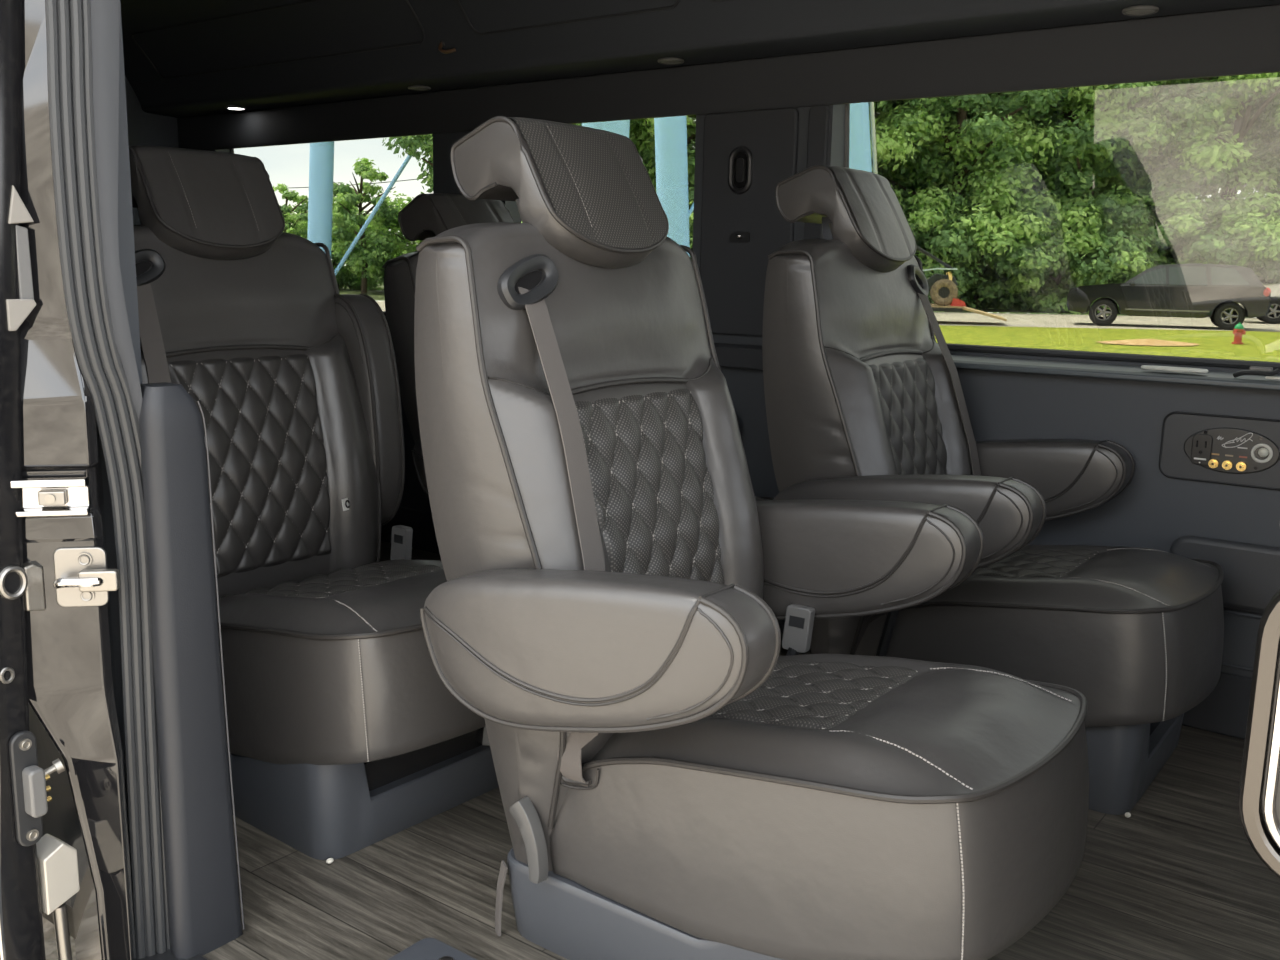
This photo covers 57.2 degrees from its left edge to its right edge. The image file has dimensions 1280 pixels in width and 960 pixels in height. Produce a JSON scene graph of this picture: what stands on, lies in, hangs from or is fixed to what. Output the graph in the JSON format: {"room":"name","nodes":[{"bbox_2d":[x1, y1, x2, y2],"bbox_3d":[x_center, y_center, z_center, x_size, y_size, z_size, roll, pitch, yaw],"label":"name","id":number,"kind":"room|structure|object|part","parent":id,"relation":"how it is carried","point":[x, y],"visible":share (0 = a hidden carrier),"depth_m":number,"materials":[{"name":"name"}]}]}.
{"room":"vehicle interior","nodes":[
{"label":"vehicle interior","id":0,"kind":"room"},
{"bbox_2d":[28,3,141,915],"bbox_3d":[-2.112,-0.464,2.810,3.200,2.200,0.080,9,13,36],"label":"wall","id":1,"kind":"structure","parent":0,"point":[52,825],"depth_m":1.89,"materials":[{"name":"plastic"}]},
{"bbox_2d":[11,477,90,516],"bbox_3d":[-0.873,0.025,1.731,0.110,0.055,0.024,-1,11,-13],"label":"latch","id":2,"kind":"object","parent":1,"relation":"attached to","point":[61,496],"visible":0.94,"depth_m":1.73,"materials":[{"name":"silver metal"}]},
{"bbox_2d":[0,0,79,959],"bbox_3d":[-1.393,0.038,2.060,1.245,2.150,0.212,9,13,36],"label":"sliding door","id":3,"kind":"structure","parent":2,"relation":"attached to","point":[38,874],"depth_m":1.74,"materials":[{"name":"black paint"}]},
{"bbox_3d":[-0.928,0.467,1.774,0.010,0.183,0.038,9,13,36],"label":"contact plate","id":4,"kind":"part","parent":3,"relation":"part of","materials":[{"name":"black plastic"}]},
{"bbox_2d":[53,902,71,959],"bbox_3d":[-0.916,0.817,1.881,0.020,0.301,0.030,9,13,36],"label":"rod","id":5,"kind":"object","parent":3,"relation":"attached to","point":[60,917],"visible":0.92,"depth_m":1.85,"materials":[{"name":"silver metal"}]},
{"bbox_2d":[20,0,135,959],"bbox_3d":[-0.932,0.040,1.821,0.146,2.050,0.296,-9,15,-44],"label":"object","id":6,"kind":"structure","parent":1,"relation":"attached to","point":[72,698],"depth_m":1.78,"materials":[{"name":"black paint"}]},
{"bbox_2d":[53,547,119,606],"bbox_3d":[-0.831,0.150,1.759,0.095,0.092,0.043,-1,11,-11],"label":"door latch","id":7,"kind":"object","parent":1,"relation":"in","point":[83,578],"depth_m":1.76,"materials":[{"name":"silver metal"}]},
{"bbox_2d":[45,0,169,958],"bbox_3d":[-0.799,-0.026,1.780,0.028,2.000,0.116,9,13,36],"label":"seal","id":8,"kind":"object","parent":1,"relation":"attached to","point":[68,22],"visible":0.94,"depth_m":1.77,"materials":[{"name":"grey rubber"}]},
{"bbox_2d":[90,0,142,422],"bbox_3d":[-0.791,-0.402,1.749,0.095,1.150,0.074,9,13,36],"label":"trim","id":9,"kind":"structure","parent":1,"relation":"attached to","point":[105,14],"depth_m":1.69,"materials":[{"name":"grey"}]},
{"bbox_2d":[136,949,207,959],"bbox_3d":[-0.718,0.799,1.882,0.270,0.010,0.085,9,13,36],"label":"trim","id":10,"kind":"structure","parent":1,"relation":"attached to","point":[168,955],"depth_m":1.93,"materials":[{"name":"black plastic"}]},
{"bbox_2d":[120,0,141,4],"bbox_3d":[-0.262,-1.411,2.232,6.600,0.060,1.670,9,13,36],"label":"ceiling","id":11,"kind":"structure","parent":0,"point":[122,2],"depth_m":4.46,"materials":[{"name":"grey"}]},
{"bbox_2d":[125,76,178,224],"bbox_3d":[-2.763,-0.810,4.635,0.080,2.200,2.280,9,13,36],"label":"wall","id":12,"kind":"structure","parent":0,"point":[144,128],"depth_m":5.20,"materials":[{"name":"grey plastic"}]},
{"bbox_2d":[42,541,1279,959],"bbox_3d":[-0.125,0.665,2.851,6.600,0.060,2.300,9,13,36],"label":"floor","id":13,"kind":"structure","parent":0,"point":[1180,877],"depth_m":2.19,"materials":[{"name":"grey wood"}]},
{"bbox_2d":[139,382,243,958],"bbox_3d":[-0.730,0.317,1.900,0.071,0.945,0.120,9,13,36],"label":"trim panel","id":14,"kind":"object","parent":13,"relation":"on","point":[202,889],"visible":0.98,"depth_m":1.86,"materials":[{"name":"grey plastic"}]},
{"bbox_2d":[129,145,498,863],"bbox_3d":[-0.716,-0.025,2.553,1.080,1.382,0.831,9,13,38],"label":"chair","id":15,"kind":"object","parent":13,"relation":"on","point":[346,736],"visible":0.77,"depth_m":2.58,"materials":[{"name":"grey leather"}]},
{"bbox_2d":[168,354,330,577],"bbox_3d":[-0.874,-0.040,2.688,0.128,0.478,0.368,10,14,38],"label":"quilt","id":16,"kind":"object","parent":15,"relation":"on","point":[267,417],"depth_m":2.68,"materials":[{"name":"grey leather"}]},
{"bbox_3d":[-0.940,-0.042,2.743,0.356,1.076,0.670,10,14,38],"label":"backrest","id":17,"kind":"part","parent":15,"relation":"part of","materials":[{"name":"grey leather"}]},
{"bbox_2d":[220,563,441,597],"bbox_3d":[-0.674,0.232,2.570,0.369,0.090,0.346,9,13,38],"label":"quilt","id":18,"kind":"object","parent":15,"relation":"on","point":[345,578],"depth_m":2.52,"materials":[{"name":"leather"}]},
{"bbox_2d":[216,559,485,764],"bbox_3d":[-0.598,0.357,2.528,0.769,0.360,0.580,9,13,38],"label":"cushion","id":19,"kind":"object","parent":15,"relation":"on","point":[326,661],"depth_m":2.23,"materials":[{"name":"grey leather"}]},
{"bbox_3d":[-0.710,-0.164,2.989,0.227,0.608,0.116,9,13,38],"label":"armrest","id":20,"kind":"part","parent":15,"relation":"part of","materials":[{"name":"grey leather"}]},
{"bbox_3d":[-0.663,0.538,2.612,0.575,0.075,0.400,9,13,38],"label":"drawer","id":21,"kind":"part","parent":15,"relation":"part of","materials":[{"name":"black plastic"}]},
{"bbox_2d":[388,938,476,959],"bbox_3d":[-0.363,0.806,1.864,0.180,0.008,0.242,9,13,36],"label":"floor plate","id":22,"kind":"object","parent":13,"relation":"on","point":[426,948],"visible":1,"depth_m":1.96,"materials":[{"name":"grey plastic"}]},
{"bbox_2d":[382,193,773,500],"bbox_3d":[-0.181,-0.175,3.528,1.219,1.347,0.843,9,13,36],"label":"chair","id":23,"kind":"object","parent":13,"relation":"on","point":[425,216],"visible":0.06,"depth_m":3.50,"materials":[{"name":"grey leather"}]},
{"bbox_3d":[-0.402,-0.193,3.694,0.356,1.076,0.670,0,8,37],"label":"backrest","id":24,"kind":"part","parent":23,"relation":"part of","materials":[{"name":"grey leather"}]},
{"bbox_3d":[-0.396,-0.039,3.255,0.605,0.264,0.116,9,13,36],"label":"armrest","id":25,"kind":"part","parent":23,"relation":"part of","materials":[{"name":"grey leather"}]},
{"bbox_2d":[755,496,769,500],"bbox_3d":[-0.009,0.198,3.458,0.769,0.360,0.580,9,13,36],"label":"cushion","id":26,"kind":"object","parent":23,"relation":"on","point":[757,498],"depth_m":3.43,"materials":[{"name":"grey leather"}]},
{"bbox_2d":[414,116,1088,959],"bbox_3d":[0.189,0.104,1.943,1.080,1.382,0.843,9,13,36],"label":"chair","id":27,"kind":"object","parent":13,"relation":"on","point":[674,785],"visible":1,"depth_m":1.83,"materials":[{"name":"grey leather"}]},
{"bbox_3d":[-0.185,0.587,1.924,0.072,0.134,0.024,9,13,36],"label":"recline lever","id":28,"kind":"part","parent":27,"relation":"part of","materials":[{"name":"grey plastic"}]},
{"bbox_3d":[-0.046,0.089,2.120,0.356,1.076,0.670,10,13,36],"label":"backrest","id":29,"kind":"part","parent":27,"relation":"part of","materials":[{"name":"grey leather"}]},
{"bbox_3d":[-0.081,0.249,1.714,0.605,0.264,0.116,9,13,36],"label":"armrest","id":30,"kind":"part","parent":27,"relation":"part of","materials":[{"name":"grey leather"}]},
{"bbox_2d":[575,389,723,583],"bbox_3d":[0.023,0.090,2.068,0.128,0.478,0.368,10,13,36],"label":"quilt","id":31,"kind":"object","parent":27,"relation":"on","point":[655,457],"depth_m":2.05,"materials":[{"name":"leather"}]},
{"bbox_2d":[707,660,917,729],"bbox_3d":[0.228,0.361,1.956,0.370,0.090,0.346,9,13,36],"label":"quilt","id":32,"kind":"object","parent":27,"relation":"on","point":[804,694],"depth_m":1.89,"materials":[{"name":"leather"}]},
{"bbox_2d":[549,654,1088,959],"bbox_3d":[0.306,0.486,1.917,0.769,0.360,0.580,9,13,36],"label":"cushion","id":33,"kind":"object","parent":27,"relation":"on","point":[846,806],"depth_m":1.68,"materials":[{"name":"grey leather"}]},
{"bbox_3d":[0.355,0.153,2.284,0.605,0.264,0.116,9,13,36],"label":"armrest","id":34,"kind":"part","parent":27,"relation":"part of","materials":[{"name":"grey leather"}]},
{"bbox_2d":[762,165,1223,817],"bbox_3d":[0.842,-0.043,2.806,1.062,1.385,0.843,9,13,35],"label":"chair","id":35,"kind":"object","parent":13,"relation":"on","point":[863,401],"visible":0.7,"depth_m":2.69,"materials":[{"name":"grey leather"}]},
{"bbox_3d":[0.477,-0.588,2.902,0.058,0.120,0.036,11,14,35],"label":"headrest post","id":36,"kind":"part","parent":35,"relation":"part of","materials":[{"name":"grey metal"}]},
{"bbox_3d":[0.602,-0.057,2.981,0.356,1.076,0.670,11,14,35],"label":"backrest","id":37,"kind":"part","parent":35,"relation":"part of","materials":[{"name":"grey leather"}]},
{"bbox_2d":[869,358,946,474],"bbox_3d":[0.673,-0.055,2.929,0.115,0.481,0.368,8,13,35],"label":"quilt","id":38,"kind":"object","parent":35,"relation":"on","point":[912,392],"depth_m":2.92,"materials":[{"name":"grey leather"}]},
{"bbox_3d":[0.569,0.103,2.579,0.605,0.264,0.116,9,13,35],"label":"armrest","id":39,"kind":"part","parent":35,"relation":"part of","materials":[{"name":"grey leather"}]},
{"bbox_2d":[971,548,1098,577],"bbox_3d":[0.874,0.214,2.826,0.369,0.090,0.346,9,13,35],"label":"quilt","id":40,"kind":"object","parent":35,"relation":"on","point":[1026,562],"depth_m":2.75,"materials":[{"name":"leather"}]},
{"bbox_2d":[854,545,1223,726],"bbox_3d":[0.953,0.339,2.788,0.769,0.360,0.580,9,13,35],"label":"cushion","id":41,"kind":"object","parent":35,"relation":"on","point":[1138,632],"depth_m":2.51,"materials":[{"name":"grey leather"}]},
{"bbox_3d":[0.995,0.006,3.156,0.605,0.264,0.116,9,13,35],"label":"armrest","id":42,"kind":"part","parent":35,"relation":"part of","materials":[{"name":"grey leather"}]},
{"bbox_3d":[0.948,0.523,2.861,0.575,0.075,0.400,9,13,35],"label":"drawer","id":43,"kind":"part","parent":35,"relation":"part of","materials":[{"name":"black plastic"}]},
{"bbox_2d":[121,0,1279,117],"bbox_3d":[0.452,-1.403,3.198,6.600,0.395,0.750,9,13,36],"label":"ceiling","id":44,"kind":"structure","parent":0,"point":[694,32],"depth_m":3.87,"materials":[{"name":"grey fabric"}]},
{"bbox_2d":[226,105,245,109],"bbox_3d":[-1.690,-1.556,4.907,0.082,0.010,0.082,9,13,36],"label":"ceiling lamp","id":45,"kind":"object","parent":44,"relation":"attached to","point":[231,107],"visible":1,"depth_m":4.89,"materials":[{"name":"grey plastic"}]},
{"bbox_2d":[131,0,424,78],"bbox_3d":[-1.414,-1.661,4.410,1.639,0.164,0.148,9,13,36],"label":"trim","id":46,"kind":"structure","parent":44,"relation":"attached to","point":[307,1],"depth_m":4.40,"materials":[{"name":"grey plastic"}]},
{"bbox_2d":[408,85,430,90],"bbox_3d":[-0.799,-1.419,4.249,0.082,0.010,0.082,9,13,36],"label":"ceiling lamp","id":47,"kind":"object","parent":44,"relation":"attached to","point":[412,87],"visible":1,"depth_m":4.23,"materials":[{"name":"grey plastic"}]},
{"bbox_2d":[438,41,455,53],"bbox_3d":[-0.653,-1.460,3.948,0.082,0.053,0.032,9,13,36],"label":"coat hook","id":48,"kind":"object","parent":44,"relation":"attached to","point":[441,43],"visible":1,"depth_m":3.94,"materials":[{"name":"brown plastic"}]},
{"bbox_2d":[456,0,679,34],"bbox_3d":[-0.253,-1.481,3.551,0.849,0.164,0.148,9,13,36],"label":"trim","id":49,"kind":"structure","parent":44,"relation":"attached to","point":[457,1],"depth_m":3.63,"materials":[{"name":"grey plastic"}]},
{"bbox_2d":[658,57,683,64],"bbox_3d":[0.094,-1.281,3.588,0.082,0.010,0.082,9,13,36],"label":"ceiling lamp","id":50,"kind":"object","parent":44,"relation":"attached to","point":[667,60],"visible":1,"depth_m":3.57,"materials":[{"name":"grey plastic"}]},
{"bbox_2d":[710,0,730,1],"bbox_3d":[0.409,-1.379,3.061,0.669,0.164,0.148,9,13,36],"label":"trim","id":51,"kind":"structure","parent":44,"relation":"attached to","point":[710,0],"depth_m":3.29,"materials":[{"name":"grey"}]},
{"bbox_2d":[1122,5,1158,15],"bbox_3d":[1.186,-1.112,2.780,0.082,0.010,0.082,9,13,36],"label":"ceiling lamp","id":52,"kind":"object","parent":44,"relation":"attached to","point":[1139,10],"visible":1,"depth_m":2.77,"materials":[{"name":"grey plastic"}]},
{"bbox_2d":[209,104,1279,677],"bbox_3d":[0.598,-0.395,3.606,6.600,1.880,0.200,9,13,36],"label":"wall","id":53,"kind":"structure","parent":0,"point":[1154,510],"depth_m":3.08,"materials":[{"name":"grey plastic"}]},
{"bbox_2d":[230,134,432,315],"bbox_3d":[-1.266,-1.091,4.931,1.416,0.797,0.090,9,13,36],"label":"window","id":54,"kind":"structure","parent":53,"relation":"in","point":[348,196],"depth_m":4.88,"materials":[{"name":"clear glass"}]},
{"bbox_2d":[572,115,695,259],"bbox_3d":[-0.089,-0.910,4.061,0.846,0.797,0.090,9,13,36],"label":"window","id":55,"kind":"structure","parent":53,"relation":"in","point":[665,146],"depth_m":3.90,"materials":[{"name":"clear glass"}]},
{"bbox_2d":[177,4,1279,150],"bbox_3d":[0.546,-1.160,3.376,6.600,0.154,0.020,9,13,36],"label":"trim","id":56,"kind":"structure","parent":53,"relation":"attached to","point":[1246,40],"depth_m":3.38,"materials":[{"name":"grey plastic"}]},
{"bbox_2d":[714,343,762,369],"bbox_3d":[-0.770,-0.555,4.477,3.150,0.071,0.035,9,13,36],"label":"trim","id":57,"kind":"structure","parent":53,"relation":"attached to","point":[728,355],"depth_m":3.66,"materials":[{"name":"grey plastic"}]},
{"bbox_2d":[730,232,749,242],"bbox_3d":[0.304,-0.747,3.610,0.070,0.032,0.030,9,13,36],"label":"coat hook","id":58,"kind":"object","parent":53,"relation":"attached to","point":[735,237],"visible":1,"depth_m":3.61,"materials":[{"name":"black plastic"}]},
{"bbox_2d":[728,146,752,193],"bbox_3d":[0.308,-0.945,3.583,0.086,0.142,0.023,9,13,36],"label":"anchor","id":59,"kind":"object","parent":53,"relation":"attached to","point":[740,165],"visible":1,"depth_m":3.58,"materials":[{"name":"black plastic"}]},
{"bbox_3d":[0.311,-0.946,3.586,0.056,0.112,0.014,9,13,36],"label":"plate","id":60,"kind":"part","parent":59,"relation":"part of","materials":[{"name":"black plastic"}]},
{"bbox_2d":[700,108,798,335],"bbox_3d":[0.328,-0.785,3.609,0.330,0.675,0.019,9,13,36],"label":"trim","id":61,"kind":"structure","parent":53,"relation":"attached to","point":[733,275],"depth_m":3.61,"materials":[{"name":"grey plastic"}]},
{"bbox_2d":[803,105,828,238],"bbox_3d":[0.515,-0.753,3.475,0.065,0.688,0.013,9,13,36],"label":"trim","id":62,"kind":"structure","parent":53,"relation":"attached to","point":[818,123],"depth_m":3.43,"materials":[{"name":"grey plastic"}]},
{"bbox_2d":[381,506,1251,739],"bbox_3d":[0.157,0.361,3.931,5.500,0.160,0.020,9,13,36],"label":"baseboard","id":63,"kind":"structure","parent":53,"relation":"attached to","point":[1224,711],"depth_m":2.97,"materials":[{"name":"grey plastic"}]},
{"bbox_2d":[844,72,1279,369],"bbox_3d":[1.514,-0.662,2.875,2.266,0.797,0.090,9,13,36],"label":"window","id":64,"kind":"structure","parent":53,"relation":"in","point":[1140,221],"depth_m":3.11,"materials":[{"name":"clear glass"}]},
{"bbox_2d":[951,355,1279,389],"bbox_3d":[1.456,-0.248,2.891,2.350,0.024,0.170,9,13,36],"label":"trim","id":65,"kind":"structure","parent":53,"relation":"attached to","point":[1212,378],"depth_m":3.01,"materials":[{"name":"grey plastic"}]},
{"bbox_2d":[1141,365,1207,372],"bbox_3d":[1.334,-0.277,2.932,0.159,0.010,0.053,9,13,36],"label":"vent","id":66,"kind":"object","parent":65,"relation":"on","point":[1146,367],"visible":1,"depth_m":2.92,"materials":[{"name":"grey plastic"}]},
{"bbox_2d":[1159,411,1279,490],"bbox_3d":[1.488,-0.064,2.832,0.441,0.170,0.036,9,13,36],"label":"outlet panel","id":67,"kind":"object","parent":53,"relation":"attached to","point":[1201,447],"visible":1,"depth_m":2.88,"materials":[{"name":"grey plastic"}]},
{"bbox_2d":[1191,434,1212,464],"bbox_3d":[1.392,-0.076,2.907,0.046,0.077,0.005,9,13,36],"label":"power socket","id":68,"kind":"object","parent":67,"relation":"attached to","point":[1201,444],"depth_m":2.90,"materials":[{"name":"black plastic"}]},
{"bbox_2d":[1251,443,1272,462],"bbox_3d":[1.497,-0.064,2.825,0.048,0.048,0.008,9,13,36],"label":"socket","id":69,"kind":"object","parent":67,"relation":"attached to","point":[1260,452],"depth_m":2.82,"materials":[{"name":"silver metal"}]},
{"bbox_2d":[1169,535,1279,612],"bbox_3d":[1.830,0.291,2.632,1.215,0.168,0.031,9,13,36],"label":"trim","id":70,"kind":"structure","parent":53,"relation":"attached to","point":[1251,578],"depth_m":2.88,"materials":[{"name":"grey plastic"}]},
{"bbox_2d":[1221,608,1261,671],"bbox_3d":[1.560,0.409,2.872,2.000,0.148,0.012,9,13,36],"label":"trim","id":71,"kind":"structure","parent":53,"relation":"attached to","point":[1228,611],"depth_m":2.92,"materials":[{"name":"grey plastic"}]},
{"bbox_2d":[1233,366,1279,379],"bbox_3d":[1.488,-0.254,2.800,0.133,0.030,0.032,9,13,36],"label":"sill latch","id":72,"kind":"structure","parent":53,"relation":"attached to","point":[1268,372],"depth_m":2.80,"materials":[{"name":"black plastic"}]},
{"bbox_3d":[1.476,-0.256,2.809,0.102,0.028,0.020,9,13,36],"label":"lever","id":73,"kind":"part","parent":72,"relation":"part of","materials":[{"name":"black plastic"}]},
{"bbox_3d":[1.514,-0.241,2.775,0.060,0.006,0.020,9,13,36],"label":"plate","id":74,"kind":"part","parent":72,"relation":"part of","materials":[{"name":"grey metal"}]},
{"bbox_3d":[1.266,0.024,0.496,1.760,2.200,0.100,9,13,36],"label":"wall","id":75,"kind":"structure","parent":0,"visible":0},
{"bbox_2d":[1239,589,1279,877],"bbox_3d":[0.632,0.214,0.921,0.278,0.290,0.046,9,13,36],"label":"panel","id":76,"kind":"object","parent":75,"relation":"attached to","point":[1259,786],"visible":1,"depth_m":0.98,"materials":[{"name":"plastic"}]},
{"bbox_3d":[0.635,0.213,0.925,0.278,0.290,0.035,9,13,36],"label":"panel","id":77,"kind":"part","parent":76,"relation":"part of","materials":[{"name":"black plastic"}]}
]}

